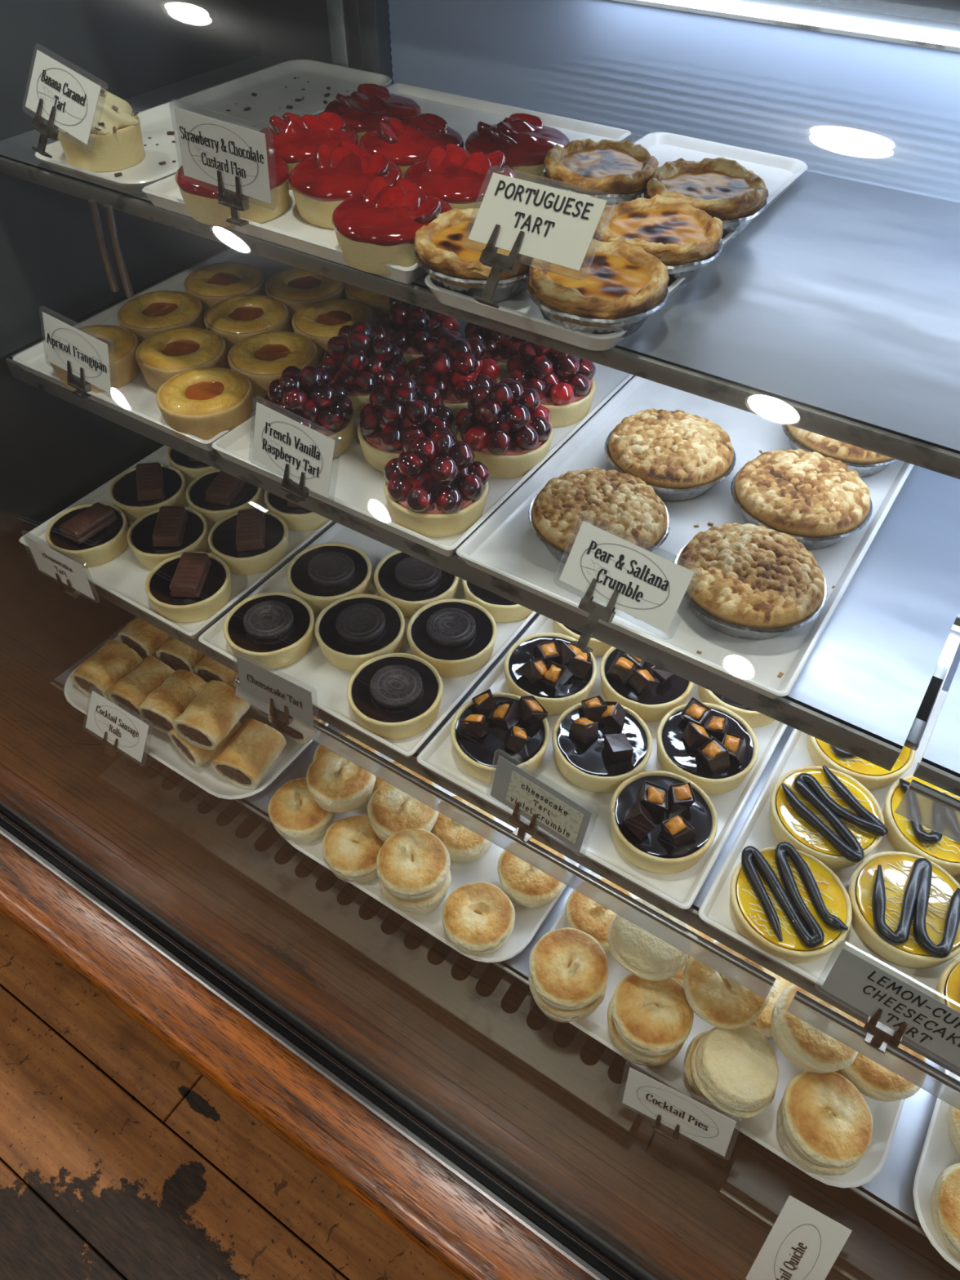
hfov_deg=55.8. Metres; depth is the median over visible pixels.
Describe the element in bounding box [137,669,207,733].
sausage roll
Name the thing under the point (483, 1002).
vent panel
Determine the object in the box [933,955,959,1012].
tart
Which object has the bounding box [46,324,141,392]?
tart
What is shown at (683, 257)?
cup
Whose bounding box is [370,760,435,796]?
pie
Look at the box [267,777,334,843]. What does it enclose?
pie
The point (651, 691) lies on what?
tart
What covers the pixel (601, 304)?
cup
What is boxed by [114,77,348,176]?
crumbs
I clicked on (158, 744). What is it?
serving tray
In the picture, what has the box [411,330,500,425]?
tart
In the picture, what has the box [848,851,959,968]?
tart
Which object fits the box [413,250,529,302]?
cup
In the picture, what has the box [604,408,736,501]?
pie
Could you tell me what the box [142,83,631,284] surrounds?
serving tray
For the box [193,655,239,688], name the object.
sausage roll
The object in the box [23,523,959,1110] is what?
shelf
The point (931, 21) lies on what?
strip light
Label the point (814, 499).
pie
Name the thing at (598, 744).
tart
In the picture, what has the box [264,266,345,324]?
tart
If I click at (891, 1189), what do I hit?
shelf
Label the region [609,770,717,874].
tart
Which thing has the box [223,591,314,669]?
tart
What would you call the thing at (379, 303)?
tart
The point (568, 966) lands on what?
pie
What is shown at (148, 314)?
tart
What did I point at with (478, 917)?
pie
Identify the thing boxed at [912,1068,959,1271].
serving tray
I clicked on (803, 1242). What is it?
ticket
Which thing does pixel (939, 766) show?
shelf
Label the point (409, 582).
tart
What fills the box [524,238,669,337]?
tart
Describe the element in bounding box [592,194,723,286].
tart
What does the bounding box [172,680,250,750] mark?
sausage roll
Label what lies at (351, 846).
pie
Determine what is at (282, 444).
ticket
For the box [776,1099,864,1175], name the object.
pie
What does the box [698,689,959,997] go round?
serving tray
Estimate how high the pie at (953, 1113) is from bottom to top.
0.043 m
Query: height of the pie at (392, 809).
0.044 m
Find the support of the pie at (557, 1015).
on the serving tray at (761, 1127)
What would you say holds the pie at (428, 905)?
on the serving tray at (527, 922)
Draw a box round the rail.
[0,803,653,1279]
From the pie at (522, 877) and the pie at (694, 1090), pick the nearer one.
the pie at (694, 1090)
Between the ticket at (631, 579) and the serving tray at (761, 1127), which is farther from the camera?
the serving tray at (761, 1127)
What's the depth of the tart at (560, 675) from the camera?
0.79 m
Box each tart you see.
[45,502,128,568]
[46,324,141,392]
[57,82,144,172]
[109,462,186,522]
[116,290,204,344]
[126,506,208,569]
[135,326,227,391]
[145,551,231,622]
[155,367,253,439]
[166,447,215,484]
[174,152,289,226]
[183,262,265,315]
[186,468,262,527]
[204,294,289,355]
[208,508,288,574]
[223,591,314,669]
[227,331,318,399]
[258,111,358,188]
[261,365,355,457]
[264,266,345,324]
[264,490,329,531]
[286,542,372,613]
[288,140,402,228]
[291,298,377,361]
[314,593,404,671]
[319,320,408,417]
[324,83,422,145]
[331,177,452,275]
[345,283,390,324]
[346,653,443,739]
[357,373,454,472]
[359,113,464,178]
[373,550,458,617]
[377,297,459,376]
[383,426,490,537]
[404,142,517,209]
[406,599,497,677]
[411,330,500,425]
[413,208,533,302]
[450,688,550,783]
[454,377,553,478]
[462,578,533,622]
[463,322,525,380]
[503,632,597,715]
[506,340,595,427]
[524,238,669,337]
[542,137,658,204]
[551,695,652,793]
[552,619,611,655]
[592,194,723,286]
[600,646,693,721]
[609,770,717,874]
[643,156,768,239]
[657,697,758,795]
[697,684,774,728]
[729,841,852,963]
[768,764,888,869]
[806,734,915,790]
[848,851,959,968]
[882,773,959,876]
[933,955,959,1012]
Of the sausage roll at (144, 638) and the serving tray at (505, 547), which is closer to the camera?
the serving tray at (505, 547)
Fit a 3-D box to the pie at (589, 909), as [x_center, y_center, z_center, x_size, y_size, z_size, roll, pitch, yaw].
[0.115,0.256,0.847,0.069,0.043,0.069,31,54,26]
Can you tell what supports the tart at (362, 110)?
on the serving tray at (461, 113)
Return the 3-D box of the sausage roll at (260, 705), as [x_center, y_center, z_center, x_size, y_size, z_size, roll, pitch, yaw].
[-0.240,0.048,1.038,0.056,0.040,0.064,27,52,23]
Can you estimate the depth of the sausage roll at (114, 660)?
1.04 m
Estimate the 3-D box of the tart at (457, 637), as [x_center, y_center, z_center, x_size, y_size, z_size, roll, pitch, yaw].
[-0.026,-0.004,0.843,0.083,0.030,0.084,14,48,12]
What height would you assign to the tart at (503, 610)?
0.030 m
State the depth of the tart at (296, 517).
0.96 m
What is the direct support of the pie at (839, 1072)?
on the serving tray at (761, 1127)
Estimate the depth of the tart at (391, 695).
0.78 m
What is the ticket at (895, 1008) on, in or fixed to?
on the shelf at (690, 916)
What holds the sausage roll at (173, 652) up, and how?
on the serving tray at (158, 744)
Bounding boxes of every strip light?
[640,0,959,47]
[951,609,959,631]
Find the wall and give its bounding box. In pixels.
[387,0,959,203]
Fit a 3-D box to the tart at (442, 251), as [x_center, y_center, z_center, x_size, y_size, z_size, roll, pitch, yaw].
[0.001,-0.245,0.574,0.086,0.036,0.086,-9,47,-8]
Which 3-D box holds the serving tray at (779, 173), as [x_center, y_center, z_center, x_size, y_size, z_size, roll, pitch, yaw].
[0.112,-0.298,0.649,0.140,0.012,0.346,25,51,22]
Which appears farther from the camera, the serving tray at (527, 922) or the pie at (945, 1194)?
the serving tray at (527, 922)
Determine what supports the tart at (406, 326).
on the serving tray at (356, 488)
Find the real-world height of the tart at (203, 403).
0.031 m
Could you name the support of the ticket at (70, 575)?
on the shelf at (690, 916)
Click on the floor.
(120, 1160)
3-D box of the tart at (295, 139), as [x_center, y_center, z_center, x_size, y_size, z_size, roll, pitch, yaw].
[-0.135,-0.386,0.707,0.082,0.040,0.082,-5,47,-5]
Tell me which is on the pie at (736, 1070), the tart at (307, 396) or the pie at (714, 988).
the pie at (714, 988)
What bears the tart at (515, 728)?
on the serving tray at (680, 890)
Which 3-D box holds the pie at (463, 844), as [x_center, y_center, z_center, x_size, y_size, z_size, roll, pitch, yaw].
[-0.018,0.187,0.912,0.069,0.042,0.069,7,47,7]
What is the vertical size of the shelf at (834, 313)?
0.012 m
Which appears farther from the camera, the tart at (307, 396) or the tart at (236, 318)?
the tart at (236, 318)
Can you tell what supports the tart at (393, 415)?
on the serving tray at (356, 488)
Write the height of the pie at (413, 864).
0.044 m
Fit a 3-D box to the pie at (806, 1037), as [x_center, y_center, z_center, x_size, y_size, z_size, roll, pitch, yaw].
[0.268,0.307,0.720,0.068,0.050,0.068,31,54,26]
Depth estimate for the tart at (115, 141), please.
0.71 m
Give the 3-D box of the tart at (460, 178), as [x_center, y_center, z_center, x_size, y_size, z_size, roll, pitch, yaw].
[-0.014,-0.330,0.654,0.082,0.040,0.082,9,47,9]
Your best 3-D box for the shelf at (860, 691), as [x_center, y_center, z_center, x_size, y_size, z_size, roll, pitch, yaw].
[0.007,-0.211,0.826,0.846,0.020,0.390,25,51,22]
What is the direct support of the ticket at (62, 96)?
in the display case
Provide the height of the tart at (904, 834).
0.029 m
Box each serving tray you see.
[12,246,346,450]
[18,444,336,639]
[35,59,391,194]
[63,635,328,799]
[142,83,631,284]
[198,522,537,758]
[211,318,635,556]
[285,751,579,962]
[417,614,787,909]
[424,132,808,351]
[456,375,914,698]
[549,869,905,1187]
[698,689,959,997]
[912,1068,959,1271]
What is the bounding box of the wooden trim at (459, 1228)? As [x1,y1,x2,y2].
[0,809,640,1279]
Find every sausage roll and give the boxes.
[70,639,142,700]
[106,655,175,720]
[117,617,171,660]
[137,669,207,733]
[155,635,205,673]
[168,720,241,767]
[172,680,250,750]
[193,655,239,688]
[210,718,286,789]
[233,681,270,713]
[267,713,324,743]
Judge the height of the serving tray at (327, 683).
0.012 m
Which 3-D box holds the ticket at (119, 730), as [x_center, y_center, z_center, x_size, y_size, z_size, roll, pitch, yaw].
[-0.394,0.097,0.981,0.094,0.064,0.035,24,51,21]
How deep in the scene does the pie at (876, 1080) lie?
0.71 m
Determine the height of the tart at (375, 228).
0.040 m
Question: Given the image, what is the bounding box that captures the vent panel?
[97,752,655,1143]
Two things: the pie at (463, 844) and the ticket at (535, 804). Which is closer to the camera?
the ticket at (535, 804)
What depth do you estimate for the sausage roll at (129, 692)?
1.02 m
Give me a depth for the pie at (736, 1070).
0.71 m
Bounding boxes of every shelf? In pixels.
[0,55,959,479]
[5,246,959,771]
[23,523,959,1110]
[49,616,945,1238]
[894,662,959,843]
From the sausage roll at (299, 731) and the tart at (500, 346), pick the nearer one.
the tart at (500, 346)
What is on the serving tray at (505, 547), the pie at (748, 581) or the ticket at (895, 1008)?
the pie at (748, 581)
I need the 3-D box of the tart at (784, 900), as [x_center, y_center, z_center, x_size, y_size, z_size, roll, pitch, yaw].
[0.224,0.191,0.659,0.087,0.028,0.086,25,51,22]
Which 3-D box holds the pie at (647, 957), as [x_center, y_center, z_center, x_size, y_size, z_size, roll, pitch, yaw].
[0.142,0.253,0.763,0.068,0.045,0.068,10,47,9]
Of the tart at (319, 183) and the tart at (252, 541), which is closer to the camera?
the tart at (319, 183)
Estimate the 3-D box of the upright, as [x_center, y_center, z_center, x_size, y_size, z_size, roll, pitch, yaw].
[-0.295,-0.312,0.724,0.027,0.072,0.008,25,51,22]
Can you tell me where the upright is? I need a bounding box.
[87,199,133,297]
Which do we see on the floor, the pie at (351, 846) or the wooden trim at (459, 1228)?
the wooden trim at (459, 1228)
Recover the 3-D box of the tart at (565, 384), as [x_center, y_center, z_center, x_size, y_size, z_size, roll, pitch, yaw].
[0.061,-0.232,0.780,0.079,0.066,0.080,22,50,20]
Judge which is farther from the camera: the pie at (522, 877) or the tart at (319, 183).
the pie at (522, 877)
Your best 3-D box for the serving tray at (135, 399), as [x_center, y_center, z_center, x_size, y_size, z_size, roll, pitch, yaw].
[-0.236,-0.314,0.900,0.254,0.012,0.350,25,51,22]
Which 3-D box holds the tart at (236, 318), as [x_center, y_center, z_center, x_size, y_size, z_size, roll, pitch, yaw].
[-0.223,-0.304,0.872,0.080,0.031,0.080,-12,48,-12]
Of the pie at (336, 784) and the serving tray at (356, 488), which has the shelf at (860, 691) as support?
the serving tray at (356, 488)
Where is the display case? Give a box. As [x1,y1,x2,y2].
[0,0,959,1279]
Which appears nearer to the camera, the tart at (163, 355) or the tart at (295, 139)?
the tart at (295, 139)
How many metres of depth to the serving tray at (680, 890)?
0.74 m
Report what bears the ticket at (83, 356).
on the shelf at (860, 691)
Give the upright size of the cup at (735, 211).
0.021 m
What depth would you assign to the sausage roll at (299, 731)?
1.00 m
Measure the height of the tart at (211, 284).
0.031 m
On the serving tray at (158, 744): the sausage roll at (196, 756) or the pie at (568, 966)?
the sausage roll at (196, 756)
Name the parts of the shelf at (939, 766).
ticket strip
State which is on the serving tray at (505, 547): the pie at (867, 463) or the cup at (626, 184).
the pie at (867, 463)
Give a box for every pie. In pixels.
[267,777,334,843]
[306,748,376,813]
[312,732,377,768]
[322,815,384,883]
[367,779,439,841]
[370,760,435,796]
[376,828,450,901]
[379,869,451,915]
[430,795,495,862]
[441,881,515,955]
[497,837,567,908]
[528,466,670,564]
[528,927,608,1011]
[528,973,607,1022]
[564,877,632,953]
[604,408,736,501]
[607,897,689,981]
[607,997,684,1066]
[611,973,693,1057]
[672,924,714,986]
[673,522,827,639]
[683,942,770,1029]
[683,1029,737,1117]
[691,1025,778,1117]
[730,448,872,550]
[749,967,793,1038]
[770,984,860,1074]
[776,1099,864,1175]
[780,1071,872,1168]
[782,422,897,477]
[835,1070,844,1076]
[840,1019,926,1102]
[930,1163,959,1259]
[947,1090,959,1154]
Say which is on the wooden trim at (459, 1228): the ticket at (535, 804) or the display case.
the display case
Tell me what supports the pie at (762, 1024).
on the serving tray at (761, 1127)
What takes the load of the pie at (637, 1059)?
on the serving tray at (761, 1127)
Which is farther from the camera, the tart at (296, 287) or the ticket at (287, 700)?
the tart at (296, 287)
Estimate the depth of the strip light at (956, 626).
0.63 m
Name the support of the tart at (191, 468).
on the serving tray at (123, 577)
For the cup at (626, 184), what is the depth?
0.64 m
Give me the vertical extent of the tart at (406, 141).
0.040 m
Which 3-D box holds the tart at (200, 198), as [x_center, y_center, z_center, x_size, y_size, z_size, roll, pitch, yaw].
[-0.179,-0.335,0.658,0.082,0.040,0.082,6,47,5]
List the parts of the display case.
panel, panel, panel, post, post, shelf bracket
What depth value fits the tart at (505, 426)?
0.71 m
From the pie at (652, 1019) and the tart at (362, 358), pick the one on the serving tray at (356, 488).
the tart at (362, 358)
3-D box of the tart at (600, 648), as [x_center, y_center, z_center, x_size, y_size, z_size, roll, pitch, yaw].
[0.109,-0.026,0.858,0.083,0.040,0.083,25,51,22]
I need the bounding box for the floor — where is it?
[0,913,457,1279]
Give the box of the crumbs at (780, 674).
[634,449,835,678]
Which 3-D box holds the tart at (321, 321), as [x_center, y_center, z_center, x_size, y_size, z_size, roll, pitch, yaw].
[-0.138,-0.298,0.867,0.080,0.031,0.080,3,46,2]
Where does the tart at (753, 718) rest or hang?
on the serving tray at (680, 890)
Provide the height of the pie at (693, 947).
0.042 m
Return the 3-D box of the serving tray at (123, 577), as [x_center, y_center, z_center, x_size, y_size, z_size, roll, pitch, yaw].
[-0.290,-0.147,0.996,0.256,0.012,0.322,25,51,22]
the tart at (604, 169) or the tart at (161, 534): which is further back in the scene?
the tart at (161, 534)
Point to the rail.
(566, 1246)
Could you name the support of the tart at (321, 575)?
on the serving tray at (327, 683)
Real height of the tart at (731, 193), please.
0.034 m
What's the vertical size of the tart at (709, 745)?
0.040 m
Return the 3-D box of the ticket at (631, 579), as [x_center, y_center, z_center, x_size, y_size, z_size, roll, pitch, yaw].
[0.083,-0.025,0.557,0.085,0.068,0.047,29,53,24]
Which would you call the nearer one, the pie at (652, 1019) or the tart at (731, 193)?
the tart at (731, 193)
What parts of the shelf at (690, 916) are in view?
ticket strip, plate, ticket strip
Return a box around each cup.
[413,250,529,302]
[524,274,668,337]
[542,168,646,204]
[592,236,723,286]
[643,188,767,239]
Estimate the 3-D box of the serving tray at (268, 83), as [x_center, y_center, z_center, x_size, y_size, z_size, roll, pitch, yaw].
[-0.222,-0.462,0.804,0.131,0.012,0.333,25,51,22]
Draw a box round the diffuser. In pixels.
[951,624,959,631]
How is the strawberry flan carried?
on the serving tray at (461, 113)
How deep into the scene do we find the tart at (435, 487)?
0.66 m
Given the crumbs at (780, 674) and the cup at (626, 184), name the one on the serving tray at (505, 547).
the crumbs at (780, 674)
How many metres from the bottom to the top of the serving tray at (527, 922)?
0.014 m
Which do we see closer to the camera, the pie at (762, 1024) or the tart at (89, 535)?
the pie at (762, 1024)
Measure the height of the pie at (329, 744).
0.042 m
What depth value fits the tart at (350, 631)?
0.83 m
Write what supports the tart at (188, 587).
on the serving tray at (123, 577)
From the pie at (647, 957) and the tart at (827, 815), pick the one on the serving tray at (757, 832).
the tart at (827, 815)
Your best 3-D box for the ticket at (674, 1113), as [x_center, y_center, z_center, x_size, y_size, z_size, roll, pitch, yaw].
[0.157,0.379,0.724,0.099,0.072,0.020,22,50,19]
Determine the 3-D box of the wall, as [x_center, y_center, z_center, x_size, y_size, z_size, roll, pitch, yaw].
[0.340,-0.187,0.893,1.150,0.697,0.016,25,51,22]
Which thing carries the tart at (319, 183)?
on the serving tray at (461, 113)
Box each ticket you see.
[24,534,94,599]
[25,43,104,158]
[42,311,111,399]
[85,690,149,762]
[171,99,271,226]
[233,649,314,727]
[252,395,335,503]
[466,172,615,308]
[490,755,591,854]
[559,514,697,653]
[617,1063,742,1156]
[745,1195,852,1279]
[815,947,959,1067]
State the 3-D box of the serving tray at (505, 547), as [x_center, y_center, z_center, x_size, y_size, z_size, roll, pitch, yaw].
[0.181,-0.116,0.714,0.250,0.012,0.350,25,51,22]
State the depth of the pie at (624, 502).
0.65 m
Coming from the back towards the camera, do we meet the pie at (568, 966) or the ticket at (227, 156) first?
the pie at (568, 966)
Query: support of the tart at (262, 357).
on the serving tray at (135, 399)
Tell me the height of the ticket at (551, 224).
0.058 m
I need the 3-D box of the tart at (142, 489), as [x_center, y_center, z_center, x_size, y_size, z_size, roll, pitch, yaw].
[-0.362,-0.165,0.989,0.081,0.037,0.081,25,51,22]
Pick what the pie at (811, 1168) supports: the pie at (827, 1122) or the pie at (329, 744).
the pie at (827, 1122)
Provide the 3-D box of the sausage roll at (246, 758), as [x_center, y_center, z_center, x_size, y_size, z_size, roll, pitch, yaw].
[-0.248,0.122,0.974,0.057,0.040,0.064,17,49,16]
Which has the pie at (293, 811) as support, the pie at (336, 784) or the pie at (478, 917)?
the pie at (336, 784)
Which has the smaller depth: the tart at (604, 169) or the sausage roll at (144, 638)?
the tart at (604, 169)
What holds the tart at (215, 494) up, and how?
on the serving tray at (123, 577)
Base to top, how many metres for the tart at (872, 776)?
0.028 m

